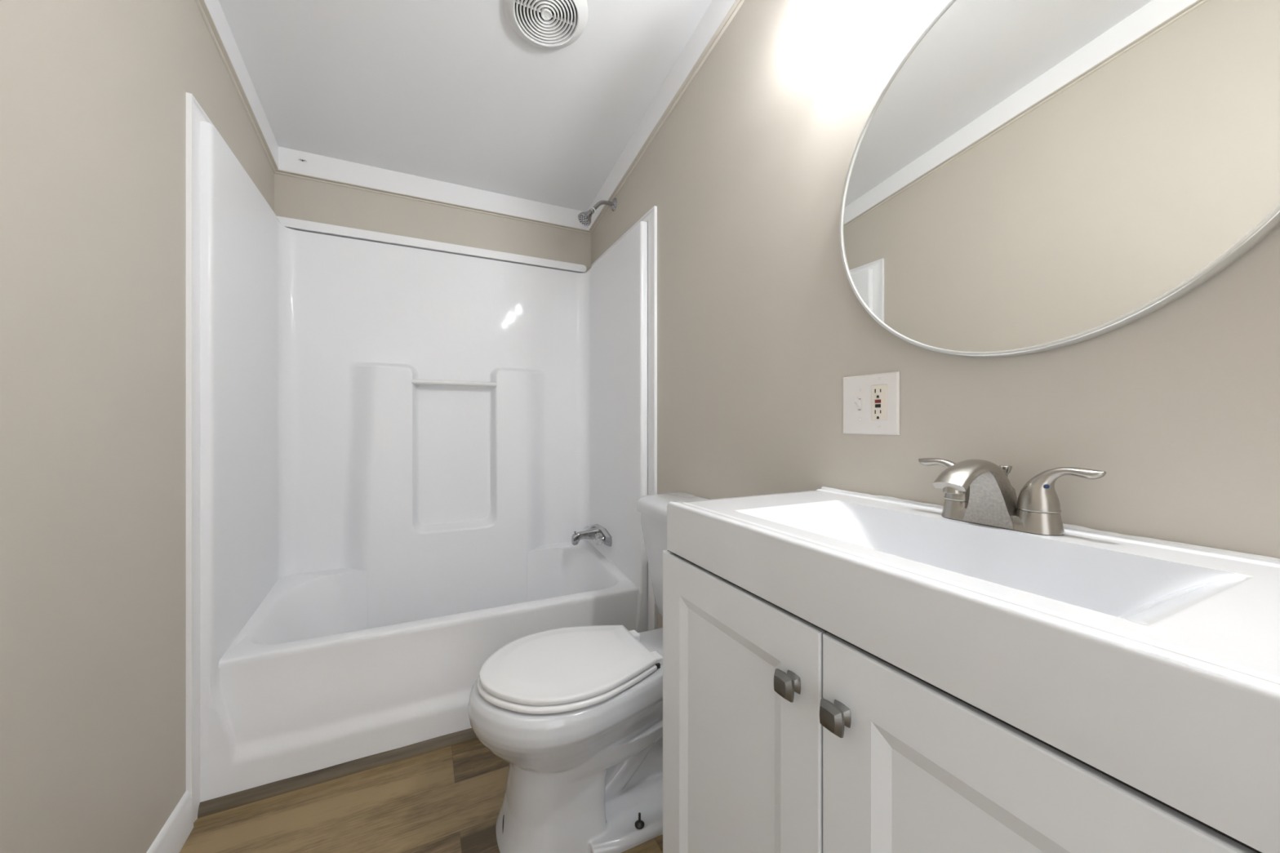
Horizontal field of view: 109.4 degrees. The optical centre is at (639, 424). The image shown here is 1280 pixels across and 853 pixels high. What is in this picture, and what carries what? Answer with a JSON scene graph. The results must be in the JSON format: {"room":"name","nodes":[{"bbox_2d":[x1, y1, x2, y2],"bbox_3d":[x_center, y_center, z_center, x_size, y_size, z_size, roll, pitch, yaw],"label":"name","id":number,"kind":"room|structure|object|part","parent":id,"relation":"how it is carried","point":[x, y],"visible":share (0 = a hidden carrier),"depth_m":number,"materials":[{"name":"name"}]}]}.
{"room":"bathroom","nodes":[
{"label":"bathroom","id":0,"kind":"room"},
{"bbox_2d":[0,0,274,852],"bbox_3d":[-0.899,-0.285,0.472,0.100,2.710,3.332,0,0,-26],"label":"wall","id":1,"kind":"structure","parent":0,"point":[93,92],"depth_m":0.85,"materials":[{"name":"beige paint"}]},
{"bbox_2d":[146,791,191,852],"bbox_3d":[-0.676,1.016,0.139,0.012,0.108,2.338,0,0,-26],"label":"baseboard","id":2,"kind":"structure","parent":1,"relation":"attached to","point":[177,828],"depth_m":1.12,"materials":[{"name":"white paint"}]},
{"bbox_2d":[186,92,275,830],"bbox_3d":[-1.353,0.100,1.538,0.012,1.940,0.772,0,0,-26],"label":"trim","id":3,"kind":"structure","parent":1,"relation":"attached to","point":[195,113],"depth_m":1.20,"materials":[{"name":"white paint"}]},
{"bbox_2d":[195,0,278,173],"bbox_3d":[-0.846,-1.322,0.497,0.019,0.539,3.132,0,0,-26],"label":"trim","id":4,"kind":"structure","parent":1,"relation":"attached to","point":[213,15],"depth_m":1.49,"materials":[{"name":"white paint"}]},
{"bbox_2d":[179,738,662,852],"bbox_3d":[0.039,1.095,0.259,1.604,0.050,4.532,0,0,-26],"label":"floor","id":5,"kind":"structure","parent":0,"point":[449,799],"depth_m":1.24,"materials":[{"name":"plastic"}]},
{"bbox_2d":[200,120,648,802],"bbox_3d":[-0.744,0.118,1.877,1.398,1.904,0.732,0,0,-26],"label":"shower","id":6,"kind":"object","parent":5,"relation":"on","point":[404,451],"visible":0.94,"depth_m":1.94,"materials":[{"name":"white plastic"}]},
{"bbox_2d":[197,728,477,818],"bbox_3d":[-0.586,1.054,1.551,1.396,0.032,0.045,0,0,-26],"label":"trim","id":7,"kind":"structure","parent":6,"relation":"attached to","point":[255,794],"depth_m":1.36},
{"bbox_2d":[218,541,639,668],"bbox_3d":[-0.747,0.803,1.880,1.340,0.350,0.655,0,0,-26],"label":"basin","id":8,"kind":"object","parent":6,"relation":"in","point":[455,611],"depth_m":1.84,"materials":[{"name":"white plastic"}]},
{"bbox_2d":[571,524,612,546],"bbox_3d":[-0.259,0.548,2.227,0.153,0.077,0.272,0,0,-26],"label":"tub faucet","id":9,"kind":"object","parent":6,"relation":"attached to","point":[596,532],"visible":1,"depth_m":2.20,"materials":[{"name":"silver metal"}]},
{"bbox_3d":[-0.262,0.550,2.226,0.146,0.073,0.052,0,0,-26],"label":"spout","id":10,"kind":"part","parent":9,"relation":"part of","materials":[{"name":"silver metal"}]},
{"bbox_3d":[-0.202,0.544,2.255,0.026,0.068,0.272,0,0,-26],"label":"plate","id":11,"kind":"part","parent":9,"relation":"part of","materials":[{"name":"silver metal"}]},
{"bbox_2d":[467,492,708,852],"bbox_3d":[-0.098,0.660,1.294,0.738,0.843,0.418,0,0,-26],"label":"toilet","id":12,"kind":"object","parent":5,"relation":"on","point":[575,714],"visible":0.73,"depth_m":1.14,"materials":[{"name":"white ceramic"}]},
{"bbox_3d":[-0.208,0.662,1.240,0.450,0.015,0.382,0,0,-26],"label":"seat","id":13,"kind":"part","parent":12,"relation":"part of","materials":[{"name":"white plastic"}]},
{"bbox_3d":[-0.204,0.642,1.242,0.446,0.020,0.371,0,0,-26],"label":"lid","id":14,"kind":"part","parent":12,"relation":"part of","materials":[{"name":"white plastic"}]},
{"bbox_3d":[0.149,0.484,1.413,0.182,0.373,0.396,0,0,-26],"label":"tank","id":15,"kind":"part","parent":12,"relation":"part of","materials":[{"name":"white ceramic"}]},
{"bbox_3d":[0.144,0.269,1.411,0.200,0.059,0.418,0,0,-26],"label":"tank lid","id":16,"kind":"part","parent":12,"relation":"part of","materials":[{"name":"white ceramic"}]},
{"bbox_2d":[662,549,1262,852],"bbox_3d":[0.392,0.658,0.631,0.437,0.824,0.795,0,0,-26],"label":"vanity cabinet","id":17,"kind":"object","parent":5,"relation":"on","point":[782,734],"visible":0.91,"depth_m":0.52,"materials":[{"name":"white paint"}]},
{"bbox_3d":[0.139,0.609,0.730,0.018,0.713,0.396,0,0,-26],"label":"door","id":18,"kind":"part","parent":17,"relation":"part of","materials":[{"name":"white paint"}]},
{"bbox_3d":[0.188,0.333,0.580,0.025,0.032,0.032,0,0,-26],"label":"knob","id":19,"kind":"part","parent":17,"relation":"part of","materials":[{"name":"metal"}]},
{"bbox_3d":[0.220,0.331,0.513,0.025,0.032,0.032,0,0,-26],"label":"knob","id":20,"kind":"part","parent":17,"relation":"part of","materials":[{"name":"metal"}]},
{"bbox_2d":[666,486,1279,852],"bbox_3d":[0.407,0.208,0.631,0.418,0.125,0.762,0,0,-26],"label":"countertop","id":21,"kind":"structure","parent":17,"relation":"on","point":[1153,664],"depth_m":0.40,"materials":[{"name":"white stone"}]},
{"bbox_2d":[918,457,1106,535],"bbox_3d":[0.502,0.103,0.672,0.160,0.102,0.244,0,0,-26],"label":"sink faucet","id":22,"kind":"object","parent":21,"relation":"on","point":[976,491],"visible":1,"depth_m":0.65,"materials":[{"name":"silver metal"}]},
{"bbox_3d":[0.514,0.090,0.760,0.048,0.062,0.095,0,0,-26],"label":"handle","id":23,"kind":"part","parent":22,"relation":"part of","materials":[{"name":"silver metal"}]},
{"bbox_3d":[0.498,0.103,0.669,0.151,0.102,0.066,0,0,-26],"label":"spout","id":24,"kind":"part","parent":22,"relation":"part of","materials":[{"name":"silver metal"}]},
{"bbox_3d":[0.523,0.110,0.682,0.060,0.083,0.068,0,0,-26],"label":"spout","id":25,"kind":"part","parent":22,"relation":"part of","materials":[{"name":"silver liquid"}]},
{"bbox_3d":[0.567,0.105,0.703,0.016,0.082,0.016,0,0,-26],"label":"lift rod","id":26,"kind":"part","parent":22,"relation":"part of","materials":[{"name":"silver metal"}]},
{"bbox_3d":[0.579,0.090,0.626,0.048,0.062,0.095,0,0,-26],"label":"handle","id":27,"kind":"part","parent":22,"relation":"part of","materials":[{"name":"silver metal"}]},
{"bbox_3d":[0.313,0.609,0.371,0.018,0.713,0.396,0,0,-26],"label":"door","id":28,"kind":"part","parent":17,"relation":"part of","materials":[{"name":"white paint"}]},
{"bbox_2d":[274,173,591,272],"bbox_3d":[-0.926,-0.064,2.254,1.404,2.268,0.100,0,0,-26],"label":"wall","id":29,"kind":"structure","parent":0,"point":[295,197],"depth_m":2.15,"materials":[{"name":"beige paint"}]},
{"bbox_2d":[275,215,586,272],"bbox_3d":[-0.911,-0.838,2.176,1.358,0.038,0.052,0,0,-26],"label":"trim","id":30,"kind":"structure","parent":29,"relation":"attached to","point":[293,224],"depth_m":2.10,"materials":[{"name":"white paint"}]},
{"bbox_2d":[275,146,590,234],"bbox_3d":[-0.900,-1.108,2.200,1.394,0.110,0.019,0,0,-26],"label":"trim","id":31,"kind":"structure","parent":29,"relation":"attached to","point":[319,168],"depth_m":2.13,"materials":[{"name":"white paint"}]},
{"bbox_2d":[218,0,711,211],"bbox_3d":[-0.222,-1.412,0.799,1.604,0.536,3.332,0,0,-26],"label":"ceiling","id":32,"kind":"structure","parent":0,"point":[446,91],"depth_m":1.65,"materials":[{"name":"white paint"}]},
{"bbox_2d":[502,0,587,48],"bbox_3d":[-0.292,-1.282,1.412,0.258,0.058,0.256,0,0,-26],"label":"ceiling vent","id":33,"kind":"object","parent":32,"relation":"in","point":[543,24],"visible":1,"depth_m":1.43,"materials":[{"name":"white plastic"}]},
{"bbox_2d":[591,0,1279,628],"bbox_3d":[0.455,-0.285,1.127,0.100,2.710,3.332,0,0,-26],"label":"wall","id":34,"kind":"structure","parent":0,"point":[762,323],"depth_m":1.02,"materials":[{"name":"beige paint"}]},
{"bbox_2d":[577,197,617,226],"bbox_3d":[-0.206,-1.020,2.164,0.186,0.161,0.072,0,0,-26],"label":"shower head","id":35,"kind":"object","parent":34,"relation":"attached to","point":[584,217],"visible":1,"depth_m":2.15},
{"bbox_3d":[-0.180,-1.047,2.183,0.116,0.067,0.019,0,0,-26],"label":"arm","id":36,"kind":"part","parent":35,"relation":"part of","materials":[{"name":"silver metal"}]},
{"bbox_2d":[590,205,657,631],"bbox_3d":[-0.102,0.100,2.150,0.012,1.940,0.759,0,0,-26],"label":"trim","id":37,"kind":"structure","parent":34,"relation":"attached to","point":[651,216],"depth_m":1.83,"materials":[{"name":"white paint"}]},
{"bbox_2d":[587,0,744,234],"bbox_3d":[0.396,-1.322,1.098,0.031,0.539,3.132,0,0,-26],"label":"trim","id":38,"kind":"structure","parent":34,"relation":"attached to","point":[719,14],"depth_m":1.67,"materials":[{"name":"white paint"}]},
{"bbox_2d":[843,371,899,435],"bbox_3d":[0.474,-0.041,0.948,0.020,0.126,0.131,0,0,-26],"label":"outlet","id":39,"kind":"object","parent":34,"relation":"attached to","point":[871,402],"visible":1,"depth_m":0.94,"materials":[{"name":"white plastic"}]},
{"bbox_2d":[871,384,887,420],"bbox_3d":[0.489,-0.044,0.926,0.004,0.072,0.034,0,0,-26],"label":"receptacle","id":40,"kind":"object","parent":39,"relation":"attached to","point":[879,392],"depth_m":0.92,"materials":[{"name":"white plastic"}]},
{"bbox_2d":[839,0,1279,357],"bbox_3d":[0.581,-0.424,0.704,0.028,0.633,0.633,0,0,-26],"label":"round mirror","id":41,"kind":"object","parent":34,"relation":"attached to","point":[1029,176],"visible":1,"depth_m":0.65,"materials":[{"name":"silver metal"}]}
]}

